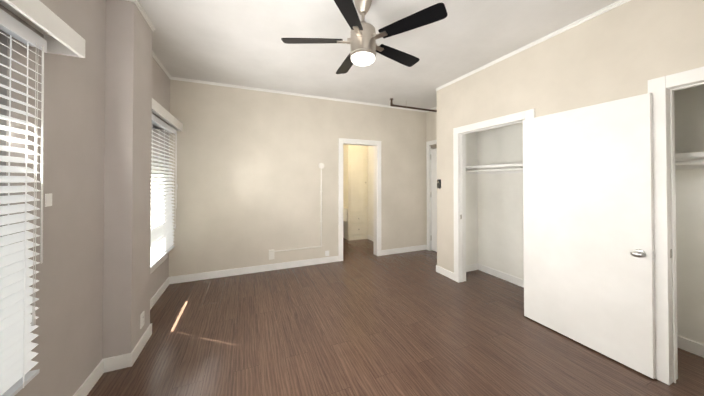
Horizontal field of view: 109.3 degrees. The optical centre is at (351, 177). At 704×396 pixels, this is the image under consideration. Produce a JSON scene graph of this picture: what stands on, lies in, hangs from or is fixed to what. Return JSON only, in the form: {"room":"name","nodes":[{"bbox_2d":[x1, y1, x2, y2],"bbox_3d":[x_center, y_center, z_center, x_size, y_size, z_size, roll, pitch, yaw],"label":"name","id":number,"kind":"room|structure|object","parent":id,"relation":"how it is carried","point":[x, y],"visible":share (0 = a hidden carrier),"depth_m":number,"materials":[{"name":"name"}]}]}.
{"room":"empty bedroom","nodes":[
{"label":"empty bedroom","id":0,"kind":"room"},
{"bbox_2d":[0,0,169,395],"bbox_3d":[-1.654,0.016,1.057,0.300,2.790,5.110,0,-1,-23],"label":"wall","id":1,"kind":"structure","parent":0,"point":[69,320],"depth_m":1.47,"materials":[{"name":"beige paint"}]},
{"bbox_2d":[0,9,46,395],"bbox_3d":[-1.264,0.124,0.683,0.062,1.547,1.018,0,-1,-23],"label":"window blind","id":2,"kind":"object","parent":1,"relation":"attached to","point":[17,355],"visible":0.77,"depth_m":1.06,"materials":[{"name":"white plastic"}]},
{"bbox_2d":[31,42,51,325],"bbox_3d":[-1.417,0.028,1.144,0.014,1.248,0.102,0,-1,-23],"label":"blind cord","id":3,"kind":"object","parent":2,"relation":"hanging from","point":[48,199],"visible":0.98,"depth_m":1.13,"materials":[{"name":"white plastic"}]},
{"bbox_2d":[0,0,84,57],"bbox_3d":[-1.252,-0.700,0.696,0.154,0.100,1.360,0,-1,-23],"label":"window valance","id":4,"kind":"object","parent":1,"relation":"attached to","point":[61,37],"visible":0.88,"depth_m":1.15,"materials":[{"name":"white paint"}]},
{"bbox_2d":[73,358,106,395],"bbox_3d":[-1.188,1.356,0.339,0.013,0.097,3.210,0,-1,-23],"label":"baseboard","id":5,"kind":"structure","parent":1,"relation":"attached to","point":[101,368],"depth_m":1.68,"materials":[{"name":"white paint"}]},
{"bbox_2d":[150,123,167,273],"bbox_3d":[-2.341,0.210,2.789,0.278,1.666,0.940,0,-1,-23],"label":"window","id":6,"kind":"structure","parent":1,"relation":"in","point":[164,258],"depth_m":3.00,"materials":[{"name":"white paint"}]},
{"bbox_2d":[150,114,176,268],"bbox_3d":[-2.178,0.145,2.858,0.062,1.547,0.978,0,-1,-23],"label":"window blind","id":7,"kind":"object","parent":6,"relation":"attached to","point":[162,237],"visible":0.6,"depth_m":2.84,"materials":[{"name":"white plastic"}]},
{"bbox_2d":[174,134,177,228],"bbox_3d":[-2.324,0.049,3.301,0.014,1.248,0.102,0,-1,-23],"label":"blind cord","id":8,"kind":"object","parent":7,"relation":"hanging from","point":[176,186],"visible":1,"depth_m":3.29,"materials":[{"name":"white plastic"}]},
{"bbox_2d":[150,277,169,309],"bbox_3d":[-2.201,1.379,2.749,0.013,0.097,1.220,0,-1,-23],"label":"baseboard","id":9,"kind":"structure","parent":1,"relation":"attached to","point":[153,300],"depth_m":2.96,"materials":[{"name":"white paint"}]},
{"bbox_2d":[152,51,171,79],"bbox_3d":[-2.199,-1.344,2.778,0.020,0.036,1.220,0,-1,-23],"label":"crown molding","id":10,"kind":"structure","parent":1,"relation":"attached to","point":[154,56],"depth_m":2.98,"materials":[{"name":"white paint"}]},
{"bbox_2d":[152,98,182,130],"bbox_3d":[-2.145,-0.678,2.821,0.154,0.100,1.210,0,-1,-23],"label":"window valance","id":11,"kind":"object","parent":1,"relation":"attached to","point":[164,114],"visible":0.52,"depth_m":2.78,"materials":[{"name":"white paint"}]},
{"bbox_2d":[103,0,151,358],"bbox_3d":[-1.818,0.026,2.045,0.163,2.790,0.400,0,-1,-23],"label":"wall","id":12,"kind":"structure","parent":0,"point":[127,183],"depth_m":1.88,"materials":[{"name":"beige paint"}]},
{"bbox_2d":[128,323,151,366],"bbox_3d":[-1.737,1.373,2.066,0.013,0.097,0.426,0,-1,-23],"label":"baseboard","id":13,"kind":"structure","parent":12,"relation":"attached to","point":[132,356],"depth_m":2.00,"materials":[{"name":"white paint"}]},
{"bbox_2d":[140,311,144,328],"bbox_3d":[-1.743,1.186,2.076,0.008,0.115,0.072,0,-1,-23],"label":"outlet","id":14,"kind":"object","parent":12,"relation":"attached to","point":[142,320],"visible":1,"depth_m":2.06,"materials":[{"name":"white plastic"}]},
{"bbox_2d":[129,0,155,31],"bbox_3d":[-1.740,-1.351,2.092,0.033,0.036,0.440,0,-1,-23],"label":"crown molding","id":15,"kind":"structure","parent":12,"relation":"attached to","point":[137,3],"depth_m":2.06,"materials":[{"name":"white paint"}]},
{"bbox_2d":[169,79,426,276],"bbox_3d":[-0.503,0.048,4.247,4.295,2.790,0.120,0,-1,-23],"label":"wall","id":16,"kind":"structure","parent":0,"point":[249,179],"depth_m":3.88,"materials":[{"name":"beige paint"}]},
{"bbox_2d":[170,256,338,283],"bbox_3d":[-1.344,1.390,3.808,2.415,0.097,0.014,0,-1,-23],"label":"baseboard","id":17,"kind":"structure","parent":16,"relation":"attached to","point":[261,268],"depth_m":3.72,"materials":[{"name":"white paint"}]},
{"bbox_2d":[269,163,323,259],"bbox_3d":[-0.869,0.511,3.995,0.880,1.496,0.054,0,-1,-23],"label":"conduit","id":18,"kind":"object","parent":16,"relation":"attached to","point":[271,252],"visible":0.98,"depth_m":4.13,"materials":[{"name":"white"}]},
{"bbox_2d":[172,77,425,111],"bbox_3d":[-0.475,-1.330,4.195,4.295,0.036,0.023,0,-1,-23],"label":"crown molding","id":19,"kind":"structure","parent":16,"relation":"attached to","point":[173,78],"depth_m":3.94,"materials":[{"name":"white paint"}]},
{"bbox_2d":[338,138,380,260],"bbox_3d":[0.129,0.388,4.510,0.832,2.114,0.153,0,-1,-23],"label":"door frame","id":20,"kind":"structure","parent":16,"relation":"attached to","point":[376,145],"depth_m":4.57,"materials":[{"name":"white paint"}]},
{"bbox_2d":[381,245,426,255],"bbox_3d":[1.020,1.400,4.803,1.045,0.097,0.013,0,-1,-23],"label":"baseboard","id":21,"kind":"structure","parent":16,"relation":"attached to","point":[421,247],"depth_m":4.78,"materials":[{"name":"white paint"}]},
{"bbox_2d":[138,0,618,108],"bbox_3d":[0.017,-1.422,2.793,4.715,0.120,6.990,0,-1,-23],"label":"ceiling","id":22,"kind":"structure","parent":0,"point":[237,42],"depth_m":2.51,"materials":[{"name":"white paint"}]},
{"bbox_2d":[281,0,447,73],"bbox_3d":[0.081,-1.117,1.939,1.185,0.504,1.156,0,-1,-23],"label":"ceiling fan","id":23,"kind":"object","parent":22,"relation":"hanging from","point":[364,47],"visible":1,"depth_m":1.82,"materials":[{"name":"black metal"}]},
{"bbox_2d":[390,98,436,111],"bbox_3d":[1.147,-1.278,4.488,1.073,0.131,0.060,0,-1,-23],"label":"pipe","id":24,"kind":"object","parent":22,"relation":"hanging from","point":[391,103],"visible":0.94,"depth_m":4.41,"materials":[{"name":"brown metal"}]},
{"bbox_2d":[87,238,703,395],"bbox_3d":[0.017,1.478,2.765,4.715,0.100,6.990,0,-1,-23],"label":"floor","id":25,"kind":"structure","parent":0,"point":[361,319],"depth_m":2.13,"materials":[{"name":"brown wood"}]},
{"bbox_2d":[343,145,367,240],"bbox_3d":[-0.300,0.280,5.962,1.226,2.360,0.628,0,-1,-23],"label":"tall cabinet","id":26,"kind":"object","parent":25,"relation":"on","point":[355,185],"visible":0.71,"depth_m":5.83,"materials":[{"name":"beige paint"}]},
{"bbox_2d":[426,109,436,183],"bbox_3d":[2.499,0.033,2.803,0.120,2.790,5.110,0,-1,-23],"label":"wall","id":27,"kind":"structure","parent":0,"point":[431,125],"depth_m":4.89,"materials":[{"name":"beige paint"}]},
{"bbox_2d":[426,140,436,250],"bbox_3d":[1.750,0.366,4.557,0.135,2.157,1.007,0,-1,-23],"label":"door frame","id":28,"kind":"structure","parent":27,"relation":"attached to","point":[428,148],"depth_m":4.94,"materials":[{"name":"white paint"}]},
{"bbox_2d":[431,148,436,251],"bbox_3d":[1.756,0.402,4.559,0.045,2.067,0.844,0,-1,-23],"label":"entry door","id":29,"kind":"structure","parent":27,"relation":"in","point":[434,192],"depth_m":4.86,"materials":[{"name":"white paint"}]},
{"bbox_2d":[429,144,436,158],"bbox_3d":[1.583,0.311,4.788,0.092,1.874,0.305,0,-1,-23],"label":"door closer","id":30,"kind":"object","parent":29,"relation":"attached to","point":[434,146],"depth_m":4.82,"materials":[{"name":"silver metal"}]},
{"bbox_2d":[466,132,477,264],"bbox_3d":[2.397,0.027,2.196,0.540,2.790,3.830,0,-1,-23],"label":"wall","id":31,"kind":"structure","parent":0,"point":[471,210],"depth_m":3.86,"materials":[{"name":"white paint"}]},
{"bbox_2d":[466,263,477,271],"bbox_3d":[1.708,1.390,3.779,0.501,0.097,0.015,0,-1,-23],"label":"baseboard","id":32,"kind":"structure","parent":31,"relation":"attached to","point":[471,267],"depth_m":3.83,"materials":[{"name":"white paint"}]},
{"bbox_2d":[466,163,522,173],"bbox_3d":[2.133,-0.048,3.089,0.324,0.242,1.638,0,-1,-23],"label":"shelf","id":33,"kind":"object","parent":31,"relation":"attached to","point":[500,168],"visible":0.35,"depth_m":3.42,"materials":[{"name":"white paint"}]},
{"bbox_2d":[368,0,703,272],"bbox_3d":[1.494,0.040,3.465,0.140,2.790,6.870,0,-1,-23],"label":"wall","id":34,"kind":"structure","parent":0,"point":[631,48],"depth_m":2.22,"materials":[{"name":"beige paint"}]},
{"bbox_2d":[437,179,440,188],"bbox_3d":[1.307,0.103,3.752,0.021,0.140,0.068,0,-1,-23],"label":"thermostat","id":35,"kind":"object","parent":34,"relation":"attached to","point":[439,183],"visible":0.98,"depth_m":3.74,"materials":[{"name":"black plastic"}]},
{"bbox_2d":[436,265,453,279],"bbox_3d":[1.361,1.388,3.624,0.014,0.097,0.330,0,-1,-23],"label":"baseboard","id":36,"kind":"structure","parent":34,"relation":"attached to","point":[447,273],"depth_m":3.62,"materials":[{"name":"white paint"}]},
{"bbox_2d":[453,109,534,282],"bbox_3d":[1.686,0.373,3.014,0.139,2.112,1.062,0,-1,-23],"label":"door frame","id":37,"kind":"structure","parent":34,"relation":"attached to","point":[459,133],"depth_m":3.41,"materials":[{"name":"white paint"}]},
{"bbox_2d":[436,0,630,90],"bbox_3d":[2.025,-1.351,2.064,0.023,0.036,3.850,0,-1,-23],"label":"crown molding","id":38,"kind":"structure","parent":34,"relation":"attached to","point":[523,48],"depth_m":2.41,"materials":[{"name":"white paint"}]},
{"bbox_2d":[523,93,655,378],"bbox_3d":[1.942,0.410,2.159,0.035,2.000,0.880,0,-1,-23],"label":"closet door","id":39,"kind":"structure","parent":34,"relation":"in","point":[588,217],"depth_m":2.03,"materials":[{"name":"white paint"}]},
{"bbox_2d":[630,249,654,259],"bbox_3d":[2.064,0.550,1.778,0.093,0.062,0.098,0,-1,-23],"label":"door knob","id":40,"kind":"object","parent":39,"relation":"attached to","point":[638,253],"visible":1,"depth_m":1.77,"materials":[{"name":"silver metal"}]},
{"bbox_2d":[647,67,703,384],"bbox_3d":[2.398,0.357,1.320,0.139,2.112,1.067,0,-1,-23],"label":"door frame","id":41,"kind":"structure","parent":34,"relation":"attached to","point":[662,89],"depth_m":1.73,"materials":[{"name":"white paint"}]},
{"bbox_2d":[477,85,703,344],"bbox_3d":[2.676,0.213,2.220,0.004,2.420,3.660,0,-1,-23],"label":"wall","id":42,"kind":"structure","parent":0,"point":[500,226],"depth_m":2.10,"materials":[{"name":"white paint"}]},
{"bbox_2d":[478,263,523,286],"bbox_3d":[2.276,1.383,3.135,0.014,0.097,1.640,0,-1,-23],"label":"baseboard","id":43,"kind":"structure","parent":42,"relation":"attached to","point":[515,280],"depth_m":3.51,"materials":[{"name":"white paint"}]},
{"bbox_2d":[675,152,703,168],"bbox_3d":[2.866,-0.065,1.347,0.324,0.242,1.898,0,-1,-23],"label":"shelf","id":44,"kind":"object","parent":42,"relation":"attached to","point":[692,160],"depth_m":1.89,"materials":[{"name":"white paint"}]},
{"bbox_2d":[677,335,703,357],"bbox_3d":[3.009,1.366,1.393,0.014,0.097,1.900,0,-1,-23],"label":"baseboard","id":45,"kind":"structure","parent":42,"relation":"attached to","point":[688,345],"depth_m":2.02,"materials":[{"name":"white paint"}]}
]}

